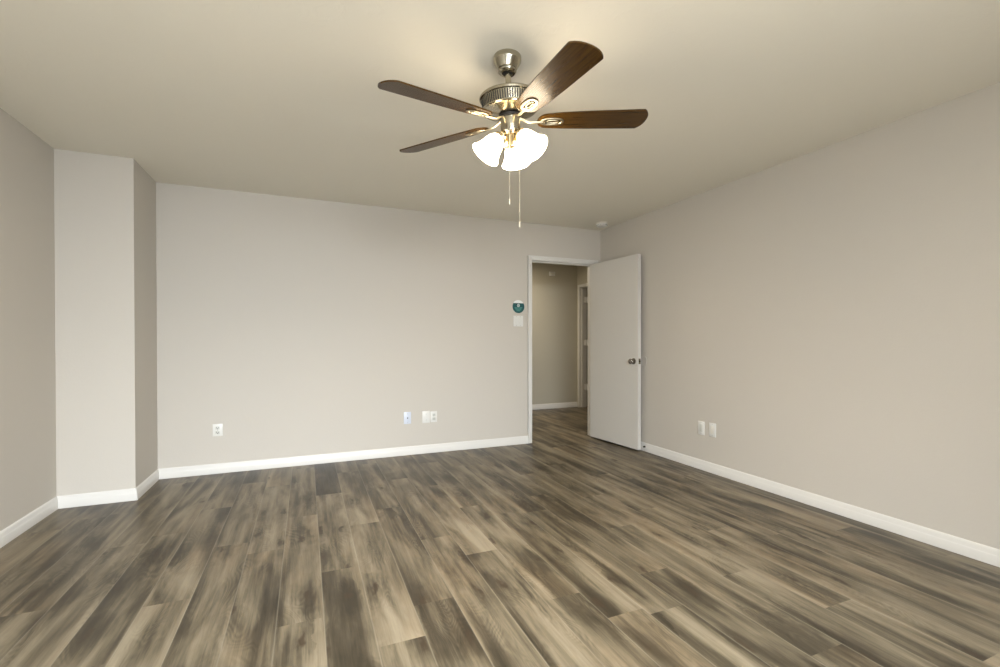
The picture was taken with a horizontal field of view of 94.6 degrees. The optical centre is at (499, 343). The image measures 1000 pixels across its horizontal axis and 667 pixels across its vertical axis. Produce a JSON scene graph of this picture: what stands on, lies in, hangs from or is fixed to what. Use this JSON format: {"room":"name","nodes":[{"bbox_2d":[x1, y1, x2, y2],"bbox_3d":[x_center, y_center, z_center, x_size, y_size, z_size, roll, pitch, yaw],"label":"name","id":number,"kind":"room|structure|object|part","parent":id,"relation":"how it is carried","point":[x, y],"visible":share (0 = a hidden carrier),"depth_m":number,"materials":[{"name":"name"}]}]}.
{"room":"empty bedroom","nodes":[
{"label":"empty bedroom","id":0,"kind":"room"},
{"bbox_2d":[0,108,56,530],"bbox_3d":[-2.238,-0.084,1.126,0.120,2.440,5.612,0,0,-23],"label":"wall","id":1,"kind":"structure","parent":0,"point":[27,233],"depth_m":2.79,"materials":[{"name":"grey paint"}]},
{"bbox_2d":[0,496,57,547],"bbox_3d":[-2.071,1.095,0.913,0.014,0.085,4.834,0,0,-23],"label":"baseboard","id":2,"kind":"structure","parent":1,"relation":"attached to","point":[20,526],"depth_m":2.79,"materials":[{"name":"white paint"}]},
{"bbox_2d":[54,149,157,495],"bbox_3d":[-2.918,-0.101,3.462,0.437,2.440,0.537,0,0,-23],"label":"wall column","id":3,"kind":"structure","parent":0,"point":[105,205],"depth_m":3.23,"materials":[{"name":"grey paint"}]},
{"bbox_2d":[57,488,136,508],"bbox_3d":[-2.804,1.078,3.219,0.452,0.085,0.014,0,0,-23],"label":"baseboard","id":4,"kind":"structure","parent":3,"relation":"attached to","point":[123,495],"depth_m":3.21,"materials":[{"name":"white paint"}]},
{"bbox_2d":[136,469,158,499],"bbox_3d":[-2.706,1.076,3.552,0.014,0.085,0.552,0,0,-23],"label":"baseboard","id":5,"kind":"structure","parent":3,"relation":"attached to","point":[153,478],"depth_m":3.53,"materials":[{"name":"white paint"}]},
{"bbox_2d":[156,182,599,468],"bbox_3d":[-0.495,-0.113,4.838,5.972,2.440,0.120,0,0,-23],"label":"wall","id":6,"kind":"structure","parent":0,"point":[295,326],"depth_m":4.32,"materials":[{"name":"grey paint"}]},
{"bbox_2d":[213,424,222,436],"bbox_3d":[-2.424,0.743,3.963,0.074,0.105,0.009,0,0,-23],"label":"wall outlet","id":7,"kind":"object","parent":6,"relation":"attached to","point":[217,428],"visible":1,"depth_m":3.96,"materials":[{"name":"white plastic"}]},
{"bbox_2d":[158,436,527,478],"bbox_3d":[-1.252,1.068,4.454,3.395,0.085,0.014,0,0,-23],"label":"baseboard","id":8,"kind":"structure","parent":6,"relation":"attached to","point":[196,470],"depth_m":4.31,"materials":[{"name":"white paint"}]},
{"bbox_2d":[404,412,410,423],"bbox_3d":[-0.921,0.741,4.595,0.072,0.118,0.008,0,0,-23],"label":"phone jack","id":9,"kind":"object","parent":6,"relation":"attached to","point":[407,415],"visible":1,"depth_m":4.59,"materials":[{"name":"white plastic"}]},
{"bbox_2d":[422,411,429,422],"bbox_3d":[-0.747,0.743,4.669,0.078,0.120,0.007,0,0,-23],"label":"blank plate","id":10,"kind":"object","parent":6,"relation":"attached to","point":[425,414],"visible":1,"depth_m":4.67,"materials":[{"name":"white plastic"}]},
{"bbox_2d":[431,411,436,421],"bbox_3d":[-0.673,0.744,4.699,0.068,0.110,0.009,0,0,-23],"label":"wall outlet","id":11,"kind":"object","parent":6,"relation":"attached to","point":[433,413],"visible":1,"depth_m":4.70,"materials":[{"name":"white plastic"}]},
{"bbox_2d":[512,300,523,312],"bbox_3d":[0.202,-0.406,5.061,0.144,0.144,0.004,0,0,-23],"label":"thermostat","id":12,"kind":"object","parent":6,"relation":"attached to","point":[518,306],"visible":1,"depth_m":5.06,"materials":[{"name":"teal plastic"}]},
{"bbox_2d":[513,316,522,326],"bbox_3d":[0.201,-0.247,5.059,0.116,0.118,0.008,0,0,-23],"label":"light switch","id":13,"kind":"object","parent":6,"relation":"attached to","point":[517,320],"visible":1,"depth_m":5.06,"materials":[{"name":"white plastic"}]},
{"bbox_2d":[528,255,597,442],"bbox_3d":[0.707,0.062,5.344,0.918,2.082,0.156,0,0,-23],"label":"trim","id":14,"kind":"structure","parent":6,"relation":"attached to","point":[530,257],"depth_m":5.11,"materials":[{"name":"white paint"}]},
{"bbox_2d":[590,254,640,449],"bbox_3d":[1.267,0.084,5.074,0.142,2.006,0.789,0,0,-23],"label":"door","id":15,"kind":"structure","parent":6,"relation":"in","point":[615,284],"depth_m":5.00,"materials":[{"name":"grey paint"}]},
{"bbox_3d":[1.355,0.182,4.759,0.060,0.064,0.064,0,0,-23],"label":"knob","id":16,"kind":"part","parent":15,"relation":"part of","materials":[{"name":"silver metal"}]},
{"bbox_2d":[0,406,999,666],"bbox_3d":[0.716,1.116,3.509,7.167,0.001,7.660,0,0,-23],"label":"floor","id":17,"kind":"structure","parent":0,"point":[568,546],"depth_m":2.25,"materials":[{"name":"grey wood"}]},
{"bbox_2d":[0,0,999,230],"bbox_3d":[0.035,-1.363,2.040,5.028,0.100,5.552,0,0,-23],"label":"ceiling","id":18,"kind":"structure","parent":0,"point":[271,97],"depth_m":2.34,"materials":[{"name":"beige paint"}]},
{"bbox_2d":[378,41,647,227],"bbox_3d":[0.065,-0.920,2.098,1.247,0.785,1.217,0,0,-23],"label":"ceiling fan","id":19,"kind":"object","parent":18,"relation":"hanging from","point":[507,104],"visible":1,"depth_m":2.06,"materials":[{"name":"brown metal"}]},
{"bbox_3d":[-0.244,-0.989,1.881,0.523,0.072,0.141,0,1,-41],"label":"blade","id":20,"kind":"part","parent":19,"relation":"part of","materials":[{"name":"brown wood"}]},
{"bbox_3d":[-0.286,-1.024,2.334,0.525,0.047,0.139,0,0,31],"label":"blade","id":21,"kind":"part","parent":19,"relation":"part of","materials":[{"name":"brown wood"}]},
{"bbox_3d":[-0.056,-0.894,2.118,0.140,0.142,0.140,0,0,-23],"label":"lamp shade","id":22,"kind":"part","parent":19,"relation":"part of","materials":[{"name":"white glass"}]},
{"bbox_3d":[0.043,-0.816,2.096,0.003,0.312,0.002,0,0,-23],"label":"pull chain","id":23,"kind":"part","parent":19,"relation":"part of","materials":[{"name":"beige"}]},
{"bbox_3d":[0.081,-0.906,2.261,0.135,0.142,0.140,0,0,-23],"label":"lamp shade","id":24,"kind":"part","parent":19,"relation":"part of","materials":[{"name":"white glass"}]},
{"bbox_3d":[0.122,-0.927,2.091,0.055,0.070,0.061,0,0,-23],"label":"bulb","id":25,"kind":"part","parent":19,"relation":"part of","materials":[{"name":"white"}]},
{"bbox_3d":[0.151,-0.899,2.075,0.133,0.143,0.138,0,0,-23],"label":"lamp shade","id":26,"kind":"part","parent":19,"relation":"part of","materials":[{"name":"white glass"}]},
{"bbox_3d":[0.203,-1.006,1.780,0.143,0.041,0.525,0,0,-23],"label":"blade","id":27,"kind":"part","parent":19,"relation":"part of","materials":[{"name":"brown wood"}]},
{"bbox_3d":[0.434,-1.053,2.170,0.524,0.050,0.143,0,0,-5],"label":"blade","id":28,"kind":"part","parent":19,"relation":"part of","materials":[{"name":"brown wood"}]},
{"bbox_2d":[596,222,607,227],"bbox_3d":[1.130,-1.314,5.120,0.132,0.043,0.132,0,0,-23],"label":"smoke detector","id":29,"kind":"object","parent":18,"relation":"attached to","point":[598,224],"visible":1,"depth_m":5.08,"materials":[{"name":"white plastic"}]},
{"bbox_2d":[532,263,587,405],"bbox_3d":[0.345,-0.133,7.564,4.700,2.440,0.120,0,0,-23],"label":"wall","id":30,"kind":"structure","parent":0,"point":[554,298],"depth_m":7.74,"materials":[{"name":"beige paint"}]},
{"bbox_2d":[532,402,577,409],"bbox_3d":[-0.188,1.047,7.275,3.285,0.085,0.014,0,0,-23],"label":"baseboard","id":31,"kind":"structure","parent":30,"relation":"attached to","point":[567,404],"depth_m":7.73,"materials":[{"name":"white paint"}]},
{"bbox_2d":[577,266,587,403],"bbox_3d":[1.778,-0.130,6.980,0.120,2.440,2.068,0,0,-23],"label":"wall","id":32,"kind":"structure","parent":0,"point":[582,271],"depth_m":7.84,"materials":[{"name":"beige paint"}]},
{"bbox_2d":[578,283,587,406],"bbox_3d":[1.560,0.046,7.501,0.148,2.082,0.864,0,0,-23],"label":"trim","id":33,"kind":"structure","parent":32,"relation":"attached to","point":[582,288],"depth_m":7.84,"materials":[{"name":"white paint"}]},
{"bbox_2d":[585,297,587,389],"bbox_3d":[1.833,0.065,7.999,0.830,2.012,0.054,0,0,-23],"label":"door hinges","id":34,"kind":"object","parent":32,"relation":"in","point":[586,298],"depth_m":7.84,"materials":[{"name":"grey paint"}]},
{"bbox_2d":[600,82,999,549],"bbox_3d":[2.310,-0.101,2.973,0.120,2.440,5.492,0,0,-23],"label":"wall","id":35,"kind":"structure","parent":0,"point":[833,311],"depth_m":2.98,"materials":[{"name":"grey paint"}]},
{"bbox_2d":[641,356,646,366],"bbox_3d":[1.484,0.182,4.776,0.006,0.112,0.112,0,0,-23],"label":"bumper cover","id":36,"kind":"object","parent":35,"relation":"attached to","point":[643,358],"visible":0.82,"depth_m":4.77,"materials":[{"name":"grey plastic"}]},
{"bbox_2d":[698,421,704,434],"bbox_3d":[1.778,0.746,4.080,0.007,0.118,0.072,0,0,-23],"label":"wall outlet","id":37,"kind":"object","parent":35,"relation":"attached to","point":[701,425],"visible":1,"depth_m":4.07,"materials":[{"name":"white plastic"}]},
{"bbox_2d":[709,422,715,437],"bbox_3d":[1.826,0.743,3.968,0.007,0.118,0.072,0,0,-23],"label":"wall outlet","id":38,"kind":"object","parent":35,"relation":"attached to","point":[712,426],"visible":1,"depth_m":3.96,"materials":[{"name":"white plastic"}]},
{"bbox_2d":[641,442,999,566],"bbox_3d":[2.225,1.077,3.011,0.014,0.085,5.372,0,0,-23],"label":"baseboard","id":39,"kind":"structure","parent":35,"relation":"attached to","point":[980,552],"depth_m":2.95,"materials":[{"name":"white paint"}]}
]}

